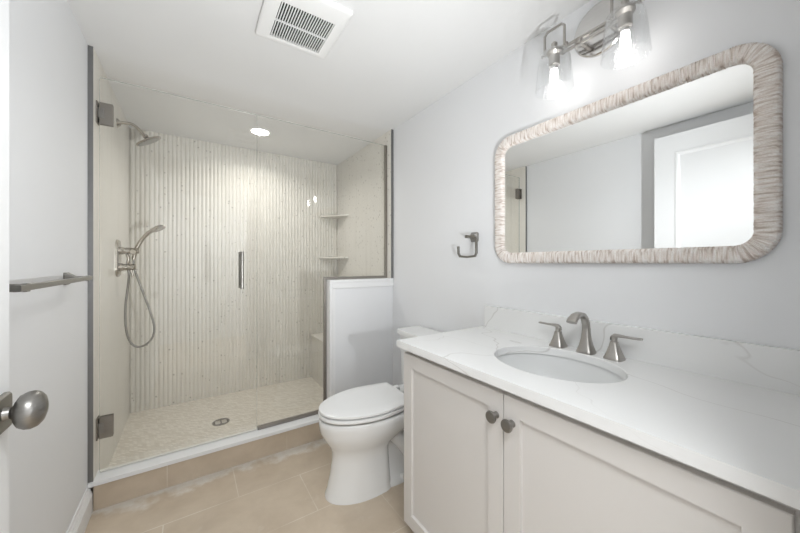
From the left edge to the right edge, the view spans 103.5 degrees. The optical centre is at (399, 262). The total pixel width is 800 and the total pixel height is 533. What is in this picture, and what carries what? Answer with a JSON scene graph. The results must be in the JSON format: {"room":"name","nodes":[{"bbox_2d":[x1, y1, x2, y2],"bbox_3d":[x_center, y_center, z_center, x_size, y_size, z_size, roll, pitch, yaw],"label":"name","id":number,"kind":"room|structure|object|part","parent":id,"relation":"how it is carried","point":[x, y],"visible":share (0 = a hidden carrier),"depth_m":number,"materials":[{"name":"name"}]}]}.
{"room":"bathroom","nodes":[
{"label":"bathroom","id":0,"kind":"room"},
{"bbox_2d":[9,0,129,532],"bbox_3d":[-1.301,0.081,1.119,0.120,2.321,3.484,0,0,-34],"label":"wall","id":1,"kind":"structure","parent":0,"point":[48,49],"depth_m":1.23,"materials":[{"name":"paint"}]},
{"bbox_2d":[9,272,92,291],"bbox_3d":[-1.167,0.065,1.055,0.072,0.050,0.688,0,0,-34],"label":"towel bar","id":2,"kind":"object","parent":1,"relation":"attached to","point":[68,278],"visible":0.94,"depth_m":0.95,"materials":[{"name":"silver metal"}]},
{"bbox_3d":[-1.001,0.065,0.806,0.072,0.050,0.050,0,0,-34],"label":"post","id":3,"kind":"part","parent":2,"relation":"part of","materials":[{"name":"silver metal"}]},
{"bbox_3d":[-1.331,0.065,1.303,0.072,0.050,0.050,0,0,-34],"label":"post","id":4,"kind":"part","parent":2,"relation":"part of","materials":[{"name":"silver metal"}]},
{"bbox_2d":[66,487,92,532],"bbox_3d":[-0.952,1.174,0.682,0.018,0.135,2.130,0,0,-34],"label":"baseboard","id":5,"kind":"structure","parent":1,"relation":"attached to","point":[81,518],"depth_m":1.45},
{"bbox_2d":[88,45,92,482],"bbox_3d":[-1.540,0.006,1.570,0.020,2.170,0.004,0,0,-34],"label":"trim","id":6,"kind":"structure","parent":1,"relation":"attached to","point":[90,48],"depth_m":1.57,"materials":[{"name":"metal"}]},
{"bbox_2d":[115,240,138,277],"bbox_3d":[-1.826,-0.026,2.119,0.111,0.254,0.130,0,0,-34],"label":"shower valve","id":7,"kind":"object","parent":1,"relation":"attached to","point":[119,251],"visible":1,"depth_m":2.10,"materials":[{"name":"silver metal"}]},
{"bbox_3d":[-1.866,-0.030,2.092,0.015,0.245,0.130,0,0,-34],"label":"plate","id":8,"kind":"part","parent":7,"relation":"part of","materials":[{"name":"silver metal"}]},
{"bbox_3d":[-1.828,0.029,2.117,0.082,0.052,0.052,0,0,-34],"label":"valve handle","id":9,"kind":"part","parent":7,"relation":"part of","materials":[{"name":"silver metal"}]},
{"bbox_2d":[116,118,160,145],"bbox_3d":[-1.773,-0.874,2.149,0.233,0.160,0.157,0,0,-34],"label":"shower","id":10,"kind":"object","parent":1,"relation":"attached to","point":[147,140],"visible":1,"depth_m":2.14,"materials":[{"name":"silver metal"}]},
{"bbox_3d":[-1.806,-0.903,2.127,0.151,0.084,0.019,0,0,-34],"label":"arm","id":11,"kind":"part","parent":10,"relation":"part of","materials":[{"name":"silver metal"}]},
{"bbox_2d":[124,225,165,347],"bbox_3d":[-1.755,0.159,2.176,0.232,0.850,0.068,0,0,-19],"label":"shower","id":12,"kind":"object","parent":1,"relation":"attached to","point":[157,228],"visible":0.99,"depth_m":2.16,"materials":[{"name":"silver metal"}]},
{"bbox_2d":[96,77,256,471],"bbox_3d":[-1.255,0.061,1.850,0.764,2.057,0.110,0,0,-34],"label":"shower door","id":13,"kind":"structure","parent":1,"relation":"attached to","point":[104,111],"depth_m":1.66,"materials":[{"name":"clear glass"}]},
{"bbox_3d":[-1.013,0.046,2.011,0.020,0.234,0.110,0,0,-34],"label":"handle","id":14,"kind":"part","parent":13,"relation":"part of","materials":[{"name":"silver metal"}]},
{"bbox_2d":[130,128,336,412],"bbox_3d":[-1.454,0.081,3.045,1.796,2.321,0.108,0,0,-34],"label":"wall","id":15,"kind":"structure","parent":0,"point":[203,344],"depth_m":2.87,"materials":[{"name":"tile"}]},
{"bbox_2d":[84,377,413,532],"bbox_3d":[-0.185,1.262,0.954,2.796,0.119,4.994,0,0,-34],"label":"floor","id":16,"kind":"structure","parent":0,"point":[283,491],"depth_m":1.74,"materials":[{"name":"tile"}]},
{"bbox_2d":[87,414,322,510],"bbox_3d":[-1.052,1.167,1.952,1.257,0.149,0.117,0,0,-34],"label":"shower curb","id":17,"kind":"object","parent":16,"relation":"on","point":[124,483],"visible":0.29,"depth_m":1.82,"materials":[{"name":"tile"}]},
{"bbox_2d":[257,115,386,429],"bbox_3d":[-0.523,0.062,2.337,0.987,2.059,0.022,0,0,-34],"label":"glass panel","id":18,"kind":"object","parent":17,"relation":"on","point":[274,423],"visible":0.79,"depth_m":2.31,"materials":[{"name":"clear glass"}]},
{"bbox_3d":[-0.524,0.057,2.336,0.984,2.048,0.010,0,0,-34],"label":"glass","id":19,"kind":"part","parent":18,"relation":"part of","materials":[{"name":"grey"}]},
{"bbox_2d":[212,418,229,425],"bbox_3d":[-1.351,1.201,2.381,0.116,0.003,0.116,0,0,-34],"label":"floor drain","id":20,"kind":"object","parent":16,"relation":"on","point":[222,421],"visible":1,"depth_m":2.38,"materials":[{"name":"silver metal"}]},
{"bbox_2d":[310,333,322,386],"bbox_3d":[-0.547,0.976,2.993,0.303,0.452,0.980,0,0,-34],"label":"shower bench","id":21,"kind":"object","parent":16,"relation":"on","point":[316,339],"visible":0.19,"depth_m":3.19,"materials":[{"name":"tile"}]},
{"bbox_3d":[-0.547,0.760,2.993,0.303,0.020,0.980,0,0,-34],"label":"seat","id":22,"kind":"part","parent":21,"relation":"part of","materials":[{"name":"stone"}]},
{"bbox_2d":[318,326,442,504],"bbox_3d":[-0.083,0.846,1.860,0.804,0.792,0.434,0,0,-34],"label":"toilet","id":23,"kind":"object","parent":16,"relation":"on","point":[363,426],"visible":0.62,"depth_m":1.66,"materials":[{"name":"white ceramic"}]},
{"bbox_3d":[-0.209,0.801,1.776,0.502,0.020,0.374,0,0,-34],"label":"seat","id":24,"kind":"part","parent":23,"relation":"part of","materials":[{"name":"white plastic"}]},
{"bbox_3d":[-0.207,0.776,1.777,0.499,0.021,0.370,0,0,-34],"label":"lid","id":25,"kind":"part","parent":23,"relation":"part of","materials":[{"name":"white plastic"}]},
{"bbox_3d":[0.171,0.654,2.029,0.190,0.336,0.409,0,0,-34],"label":"tank","id":26,"kind":"part","parent":23,"relation":"part of","materials":[{"name":"white ceramic"}]},
{"bbox_3d":[0.166,0.468,2.025,0.207,0.036,0.434,0,0,-34],"label":"tank lid","id":27,"kind":"part","parent":23,"relation":"part of","materials":[{"name":"white ceramic"}]},
{"bbox_2d":[404,351,799,532],"bbox_3d":[0.550,0.813,1.115,0.590,0.857,1.147,0,0,-34],"label":"vanity cabinet","id":28,"kind":"object","parent":16,"relation":"on","point":[480,456],"visible":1,"depth_m":0.91,"materials":[{"name":"grey wood"}]},
{"bbox_3d":[0.177,0.794,1.220,0.020,0.770,0.550,0,0,-34],"label":"door","id":29,"kind":"part","parent":28,"relation":"part of","materials":[{"name":"white wood"}]},
{"bbox_3d":[0.294,0.484,0.997,0.032,0.039,0.039,0,0,-34],"label":"knob","id":30,"kind":"part","parent":28,"relation":"part of","materials":[{"name":"silver metal"}]},
{"bbox_3d":[0.327,0.487,0.948,0.032,0.039,0.039,0,0,-34],"label":"knob","id":31,"kind":"part","parent":28,"relation":"part of","materials":[{"name":"silver metal"}]},
{"bbox_2d":[397,326,799,509],"bbox_3d":[0.551,0.369,1.121,0.583,0.030,1.168,0,0,-34],"label":"countertop","id":32,"kind":"structure","parent":28,"relation":"on","point":[747,436],"depth_m":0.79,"materials":[{"name":"stone"}]},
{"bbox_2d":[497,353,623,383],"bbox_3d":[0.554,0.466,1.136,0.394,0.164,0.482,0,0,-34],"label":"sink","id":33,"kind":"object","parent":32,"relation":"in","point":[556,367],"visible":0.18,"depth_m":1.29,"materials":[{"name":"white ceramic"}]},
{"bbox_2d":[538,312,642,361],"bbox_3d":[0.695,0.271,1.227,0.146,0.165,0.385,0,0,-34],"label":"faucet","id":34,"kind":"object","parent":32,"relation":"on","point":[613,353],"visible":1,"depth_m":1.22,"materials":[{"name":"silver metal"}]},
{"bbox_3d":[0.650,0.273,1.370,0.022,0.025,0.097,0,0,-34],"label":"lever","id":35,"kind":"part","parent":34,"relation":"part of","materials":[{"name":"silver metal"}]},
{"bbox_3d":[0.671,0.319,1.339,0.060,0.070,0.060,0,0,-34],"label":"handle","id":36,"kind":"part","parent":34,"relation":"part of","materials":[{"name":"silver metal"}]},
{"bbox_3d":[0.698,0.271,1.220,0.144,0.165,0.062,0,0,-34],"label":"spout","id":37,"kind":"part","parent":34,"relation":"part of","materials":[{"name":"silver metal"}]},
{"bbox_3d":[0.789,0.319,1.162,0.060,0.070,0.060,0,0,-34],"label":"handle","id":38,"kind":"part","parent":34,"relation":"part of","materials":[{"name":"silver metal"}]},
{"bbox_3d":[0.810,0.273,1.130,0.022,0.025,0.097,0,0,-34],"label":"lever","id":39,"kind":"part","parent":34,"relation":"part of","materials":[{"name":"silver metal"}]},
{"bbox_3d":[0.488,0.794,0.752,0.020,0.770,0.568,0,0,-34],"label":"door","id":40,"kind":"part","parent":28,"relation":"part of","materials":[{"name":"white wood"}]},
{"bbox_2d":[67,0,590,164],"bbox_3d":[-0.185,-1.119,0.954,2.796,0.080,4.994,0,0,-34],"label":"ceiling","id":41,"kind":"structure","parent":0,"point":[392,60],"depth_m":1.72,"materials":[{"name":"paint"}]},
{"bbox_2d":[249,127,270,135],"bbox_3d":[-1.151,-1.077,2.597,0.172,0.006,0.172,0,0,-34],"label":"recessed light","id":42,"kind":"object","parent":41,"relation":"in","point":[260,131],"visible":0.94,"depth_m":2.58,"materials":[{"name":"white plastic"}]},
{"bbox_2d":[255,0,352,58],"bbox_3d":[-0.437,-1.069,1.412,0.332,0.020,0.364,0,0,-34],"label":"exhaust fan","id":43,"kind":"object","parent":41,"relation":"attached to","point":[312,27],"visible":1,"depth_m":1.40,"materials":[{"name":"white plastic"}]},
{"bbox_2d":[327,278,392,397],"bbox_3d":[-0.318,0.683,2.470,0.539,1.117,0.144,0,0,-34],"label":"wall","id":44,"kind":"structure","parent":0,"point":[363,315],"depth_m":2.40,"materials":[{"name":"paint"}]},
{"bbox_2d":[391,129,393,277],"bbox_3d":[-0.063,-0.477,2.555,0.021,1.203,0.005,0,0,-34],"label":"trim","id":45,"kind":"structure","parent":44,"relation":"attached to","point":[392,131],"depth_m":2.55,"materials":[{"name":"metal"}]},
{"bbox_2d":[337,0,799,385],"bbox_3d":[0.262,0.081,2.157,0.120,2.321,3.484,0,0,-34],"label":"wall","id":46,"kind":"structure","parent":0,"point":[444,155],"depth_m":1.47,"materials":[{"name":"paint"}]},
{"bbox_2d":[319,214,348,218],"bbox_3d":[-0.698,-0.491,3.305,0.209,0.016,0.298,0,0,-34],"label":"corner shelf","id":47,"kind":"object","parent":46,"relation":"attached to","point":[340,215],"visible":1,"depth_m":3.31,"materials":[{"name":"stone"}]},
{"bbox_2d":[319,257,348,258],"bbox_3d":[-0.698,-0.053,3.305,0.209,0.016,0.298,0,0,-34],"label":"corner shelf","id":48,"kind":"object","parent":46,"relation":"attached to","point":[319,257],"visible":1,"depth_m":3.34,"materials":[{"name":"stone"}]},
{"bbox_2d":[457,232,478,257],"bbox_3d":[0.402,-0.102,1.808,0.074,0.150,0.153,0,0,-34],"label":"towel ring","id":49,"kind":"object","parent":46,"relation":"attached to","point":[474,236],"visible":1,"depth_m":1.78,"materials":[{"name":"silver metal"}]},
{"bbox_2d":[535,0,651,92],"bbox_3d":[0.727,-0.877,1.210,0.193,0.332,0.401,0,0,-34],"label":"vanity light","id":50,"kind":"object","parent":46,"relation":"attached to","point":[608,22],"visible":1,"depth_m":1.25,"materials":[{"name":"silver metal"}]},
{"bbox_2d":[546,41,561,67],"bbox_3d":[0.648,-0.863,1.310,0.086,0.098,0.060,0,0,-34],"label":"socket","id":51,"kind":"object","parent":50,"relation":"attached to","point":[554,53],"depth_m":1.29,"materials":[{"name":"silver metal"}]},
{"bbox_3d":[0.637,-0.791,1.303,0.146,0.160,0.146,0,0,-34],"label":"lamp shade","id":52,"kind":"part","parent":50,"relation":"part of","materials":[{"name":"clear glass"}]},
{"bbox_3d":[0.637,-0.805,1.303,0.027,0.016,0.027,0,0,-34],"label":"bulb","id":53,"kind":"part","parent":50,"relation":"part of","materials":[{"name":"white glass"}]},
{"bbox_3d":[0.637,-0.765,1.303,0.032,0.084,0.032,0,0,-34],"label":"bulb","id":54,"kind":"part","parent":50,"relation":"part of","materials":[{"name":"white glass"}]},
{"bbox_3d":[0.778,-0.805,1.091,0.027,0.016,0.027,0,0,-34],"label":"bulb","id":55,"kind":"part","parent":50,"relation":"part of","materials":[{"name":"white glass"}]},
{"bbox_2d":[615,0,635,30],"bbox_3d":[0.789,-0.863,1.098,0.086,0.098,0.060,0,0,-34],"label":"socket","id":56,"kind":"object","parent":50,"relation":"attached to","point":[624,15],"depth_m":1.08,"materials":[{"name":"silver metal"}]},
{"bbox_3d":[0.778,-0.765,1.091,0.032,0.084,0.032,0,0,-34],"label":"bulb","id":57,"kind":"part","parent":50,"relation":"part of","materials":[{"name":"white glass"}]},
{"bbox_3d":[0.778,-0.791,1.091,0.146,0.160,0.146,0,0,-34],"label":"lamp shade","id":58,"kind":"part","parent":50,"relation":"part of","materials":[{"name":"clear glass"}]},
{"bbox_2d":[495,42,782,263],"bbox_3d":[0.779,-0.322,1.274,0.032,0.650,0.980,0,0,-34],"label":"wall mirror","id":59,"kind":"object","parent":46,"relation":"attached to","point":[682,165],"visible":1,"depth_m":1.10,"materials":[{"name":"wicker"}]},
{"bbox_2d":[484,305,799,395],"bbox_3d":[0.791,0.295,1.270,0.020,0.118,1.151,0,0,-34],"label":"backsplash","id":60,"kind":"structure","parent":46,"relation":"attached to","point":[764,366],"depth_m":1.04,"materials":[{"name":"stone"}]},
{"bbox_3d":[0.134,0.104,0.133,0.970,2.275,0.014,0,0,-34],"label":"doorway","id":61,"kind":"structure","parent":0,"visible":0},
{"bbox_2d":[0,0,48,532],"bbox_3d":[-0.535,0.133,0.244,0.149,2.193,0.906,0,0,-34],"label":"door","id":62,"kind":"structure","parent":61,"relation":"attached to","point":[30,409],"depth_m":0.61,"materials":[{"name":"white wood"}]},
{"bbox_3d":[-0.721,0.284,0.608,0.056,0.071,0.071,0,0,-34],"label":"knob","id":63,"kind":"part","parent":62,"relation":"part of","materials":[{"name":"silver metal"}]}
]}

